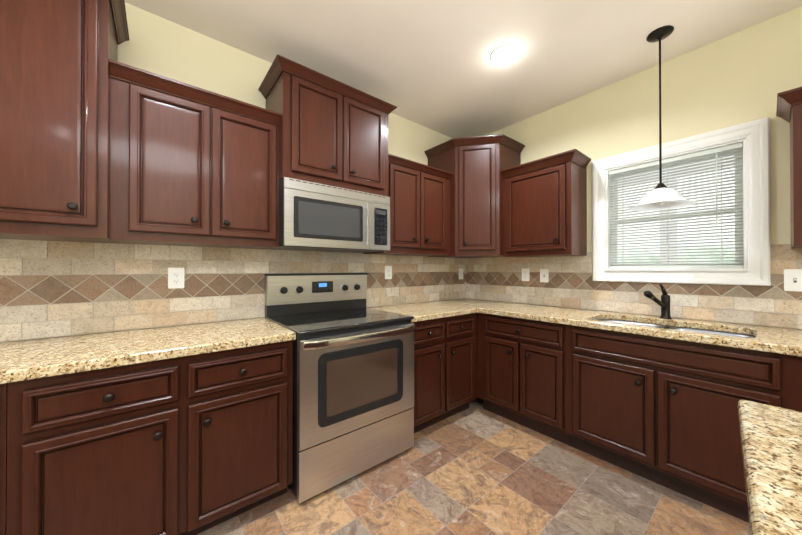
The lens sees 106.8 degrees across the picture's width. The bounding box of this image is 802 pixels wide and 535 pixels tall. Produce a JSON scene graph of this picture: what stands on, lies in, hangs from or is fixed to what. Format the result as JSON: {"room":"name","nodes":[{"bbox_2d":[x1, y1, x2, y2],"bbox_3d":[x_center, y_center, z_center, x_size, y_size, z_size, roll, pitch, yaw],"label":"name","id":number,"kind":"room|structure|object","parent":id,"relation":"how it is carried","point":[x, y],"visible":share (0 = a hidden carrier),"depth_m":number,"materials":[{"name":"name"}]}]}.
{"room":"kitchen","nodes":[
{"label":"kitchen","id":0,"kind":"room"},
{"bbox_2d":[0,2,460,342],"bbox_3d":[-1.461,-0.102,1.790,5.900,2.730,0.150,0,0,-39],"label":"wall","id":1,"kind":"structure","parent":0,"point":[158,45],"depth_m":1.89,"materials":[{"name":"beige paint"}]},
{"bbox_2d":[0,0,129,242],"bbox_3d":[-1.546,-0.703,1.349,0.438,1.143,0.428,0,0,-39],"label":"upper cabinet","id":2,"kind":"object","parent":1,"relation":"attached to","point":[56,56],"visible":1,"depth_m":1.23,"materials":[{"name":"brown wood"}]},
{"bbox_2d":[109,59,280,248],"bbox_3d":[-1.141,-0.536,1.723,0.758,0.813,0.358,0,0,-39],"label":"upper cabinet","id":3,"kind":"object","parent":1,"relation":"attached to","point":[192,165],"visible":1,"depth_m":1.56,"materials":[{"name":"brown wood"}]},
{"bbox_2d":[258,54,396,196],"bbox_3d":[-0.513,-0.896,2.189,0.894,0.702,0.428,0,0,-39],"label":"upper cabinet","id":4,"kind":"object","parent":1,"relation":"attached to","point":[333,132],"visible":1,"depth_m":1.98,"materials":[{"name":"brown wood"}]},
{"bbox_2d":[270,177,389,252],"bbox_3d":[-0.509,-0.335,2.180,0.794,0.414,0.438,0,0,-39],"label":"microwave","id":5,"kind":"object","parent":4,"relation":"attached to","point":[313,216],"visible":1,"depth_m":1.98,"materials":[{"name":"silver metal"}]},
{"bbox_2d":[0,239,801,341],"bbox_3d":[0.183,0.101,0.890,4.220,0.480,3.382,0,0,-39],"label":"tile backsplash","id":6,"kind":"structure","parent":1,"relation":"attached to","point":[54,288],"depth_m":1.86,"materials":[{"name":"tile"}]},
{"bbox_2d":[168,268,183,288],"bbox_3d":[-1.339,0.063,1.774,0.078,0.124,0.008,0,0,-39],"label":"electrical outlet plate","id":7,"kind":"object","parent":6,"relation":"attached to","point":[175,277],"visible":1,"depth_m":1.77,"materials":[{"name":"white plastic"}]},
{"bbox_2d":[385,266,391,278],"bbox_3d":[-0.117,0.046,2.767,0.078,0.124,0.008,0,0,-39],"label":"electrical outlet plate","id":8,"kind":"object","parent":6,"relation":"attached to","point":[388,272],"visible":1,"depth_m":2.76,"materials":[{"name":"white plastic"}]},
{"bbox_2d":[459,269,462,278],"bbox_3d":[0.691,0.074,3.422,0.078,0.124,0.008,0,0,-39],"label":"electrical outlet plate","id":9,"kind":"object","parent":6,"relation":"attached to","point":[460,273],"visible":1,"depth_m":3.42,"materials":[{"name":"white plastic"}]},
{"bbox_2d":[522,268,529,280],"bbox_3d":[1.218,0.071,2.911,0.008,0.124,0.078,0,0,-39],"label":"electrical outlet plate","id":10,"kind":"object","parent":6,"relation":"attached to","point":[525,274],"visible":1,"depth_m":2.91,"materials":[{"name":"white plastic"}]},
{"bbox_2d":[540,269,548,281],"bbox_3d":[1.329,0.076,2.767,0.017,0.124,0.078,0,0,-39],"label":"electrical outlet plate","id":11,"kind":"object","parent":6,"relation":"attached to","point":[544,275],"visible":1,"depth_m":2.77,"materials":[{"name":"white plastic"}]},
{"bbox_2d":[784,269,801,291],"bbox_3d":[2.231,0.072,1.655,0.017,0.124,0.124,0,0,-39],"label":"switch plate","id":12,"kind":"object","parent":6,"relation":"attached to","point":[792,279],"visible":1,"depth_m":1.68,"materials":[{"name":"white plastic"}]},
{"bbox_2d":[363,154,453,255],"bbox_3d":[0.084,-0.506,2.716,0.791,0.777,0.358,0,0,-39],"label":"upper cabinet","id":13,"kind":"object","parent":1,"relation":"attached to","point":[419,194],"visible":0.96,"depth_m":2.58,"materials":[{"name":"brown wood"}]},
{"bbox_2d":[125,0,801,137],"bbox_3d":[0.036,-1.538,-0.046,5.900,0.120,4.900,0,0,-39],"label":"ceiling","id":14,"kind":"structure","parent":0,"point":[430,64],"depth_m":1.92,"materials":[{"name":"paint"}]},
{"bbox_2d":[490,44,517,63],"bbox_3d":[0.708,-1.462,2.045,0.184,0.007,0.184,0,0,-39],"label":"recessed light","id":15,"kind":"object","parent":14,"relation":"in","point":[503,54],"visible":1,"depth_m":2.04,"materials":[{"name":"white paint"}]},
{"bbox_2d":[628,25,696,210],"bbox_3d":[1.625,-0.925,1.865,0.324,1.083,0.324,0,0,-39],"label":"pendant light","id":16,"kind":"object","parent":14,"relation":"hanging from","point":[661,196],"visible":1,"depth_m":1.86,"materials":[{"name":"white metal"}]},
{"bbox_2d":[197,397,750,534],"bbox_3d":[0.036,1.312,-0.062,5.900,0.121,4.900,0,0,-39],"label":"floor","id":17,"kind":"structure","parent":0,"point":[475,468],"depth_m":1.62,"materials":[{"name":"tile"}]},
{"bbox_2d":[0,383,6,534],"bbox_3d":[-1.691,0.822,1.075,0.468,0.874,0.660,0,0,-39],"label":"base cabinet","id":18,"kind":"object","parent":17,"relation":"on","point":[3,450],"depth_m":1.00,"materials":[{"name":"brown wood"}]},
{"bbox_2d":[6,340,292,534],"bbox_3d":[-1.136,0.825,1.525,0.958,0.874,0.660,0,0,-39],"label":"base cabinet","id":19,"kind":"object","parent":17,"relation":"on","point":[193,444],"visible":0.96,"depth_m":1.23,"materials":[{"name":"brown wood"}]},
{"bbox_2d":[0,317,295,383],"bbox_3d":[-1.432,0.365,1.295,1.724,0.040,0.648,0,0,-39],"label":"countertop","id":20,"kind":"structure","parent":19,"relation":"on","point":[22,360],"depth_m":1.32,"materials":[{"name":"beige stone"}]},
{"bbox_2d":[265,273,414,503],"bbox_3d":[-0.411,0.653,2.038,0.800,1.222,0.721,0,0,-39],"label":"range","id":21,"kind":"object","parent":17,"relation":"on","point":[353,385],"visible":0.98,"depth_m":1.80,"materials":[{"name":"silver metal"}]},
{"bbox_2d":[412,313,476,432],"bbox_3d":[0.181,0.831,2.594,0.796,0.874,0.660,0,0,-39],"label":"base cabinet","id":22,"kind":"object","parent":17,"relation":"on","point":[445,367],"visible":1,"depth_m":2.35,"materials":[{"name":"brown wood"}]},
{"bbox_2d":[367,301,478,322],"bbox_3d":[0.162,0.372,2.584,0.750,0.040,0.654,0,0,-39],"label":"countertop","id":23,"kind":"structure","parent":22,"relation":"on","point":[421,311],"depth_m":2.49,"materials":[{"name":"beige stone"}]},
{"bbox_2d":[477,313,570,445],"bbox_3d":[1.124,0.830,2.516,0.660,0.874,0.732,0,0,-39],"label":"base cabinet","id":24,"kind":"object","parent":17,"relation":"on","point":[521,371],"visible":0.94,"depth_m":2.27,"materials":[{"name":"brown wood"}]},
{"bbox_2d":[565,325,801,522],"bbox_3d":[1.666,0.826,1.849,0.660,0.874,0.984,0,0,-39],"label":"base cabinet","id":25,"kind":"object","parent":17,"relation":"on","point":[661,411],"visible":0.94,"depth_m":1.62,"materials":[{"name":"brown wood"}]},
{"bbox_2d":[439,284,801,356],"bbox_3d":[1.561,0.345,1.985,0.654,0.469,3.348,0,0,-39],"label":"countertop","id":26,"kind":"structure","parent":25,"relation":"on","point":[784,341],"depth_m":1.89,"materials":[{"name":"beige stone"}]},
{"bbox_2d":[643,284,671,318],"bbox_3d":[1.717,0.229,1.988,0.290,0.238,0.102,0,0,-39],"label":"faucet","id":27,"kind":"object","parent":26,"relation":"on","point":[664,303],"depth_m":2.02,"materials":[{"name":"black metal"}]},
{"bbox_2d":[471,6,801,329],"bbox_3d":[2.315,-0.103,1.699,0.150,2.730,4.750,0,0,-39],"label":"wall","id":28,"kind":"structure","parent":0,"point":[744,76],"depth_m":2.00,"materials":[{"name":"beige paint"}]},
{"bbox_2d":[424,134,524,257],"bbox_3d":[0.732,-0.656,3.002,0.668,1.092,0.733,0,0,-39],"label":"upper cabinet","id":29,"kind":"object","parent":28,"relation":"attached to","point":[475,165],"visible":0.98,"depth_m":2.77,"materials":[{"name":"brown wood"}]},
{"bbox_2d":[500,149,590,257],"bbox_3d":[1.254,-0.498,2.603,0.358,0.794,0.636,0,0,-39],"label":"upper cabinet","id":30,"kind":"object","parent":28,"relation":"attached to","point":[545,207],"visible":0.98,"depth_m":2.46,"materials":[{"name":"brown wood"}]},
{"bbox_2d":[592,117,770,285],"bbox_3d":[1.918,-0.385,2.138,0.152,0.990,0.920,0,0,-39],"label":"window","id":31,"kind":"structure","parent":28,"relation":"in","point":[747,144],"depth_m":2.01,"materials":[{"name":"white paint"}]},
{"bbox_2d":[776,87,801,247],"bbox_3d":[2.305,-0.497,1.308,0.358,0.775,0.808,0,0,-39],"label":"upper cabinet","id":32,"kind":"object","parent":28,"relation":"attached to","point":[789,106],"visible":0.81,"depth_m":1.50,"materials":[{"name":"brown wood"}]},
{"bbox_2d":[737,400,801,534],"bbox_3d":[0.787,0.793,-0.434,1.800,0.915,1.650,0,0,-43],"label":"countertop","id":33,"kind":"structure","parent":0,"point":[771,440],"depth_m":0.51,"materials":[{"name":"beige stone"}]},
{"label":"outside","id":34,"kind":"structure","parent":0,"visible":0},
{"bbox_2d":[617,168,734,263],"bbox_3d":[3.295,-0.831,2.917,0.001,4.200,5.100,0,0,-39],"label":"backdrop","id":35,"kind":"structure","parent":34,"point":[655,261],"depth_m":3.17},
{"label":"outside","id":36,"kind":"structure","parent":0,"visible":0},
{"bbox_2d":[618,155,734,262],"bbox_3d":[2.770,0.037,2.487,1.250,2.460,5.100,0,0,-39],"label":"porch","id":37,"kind":"object","parent":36,"point":[665,259],"depth_m":3.08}
]}

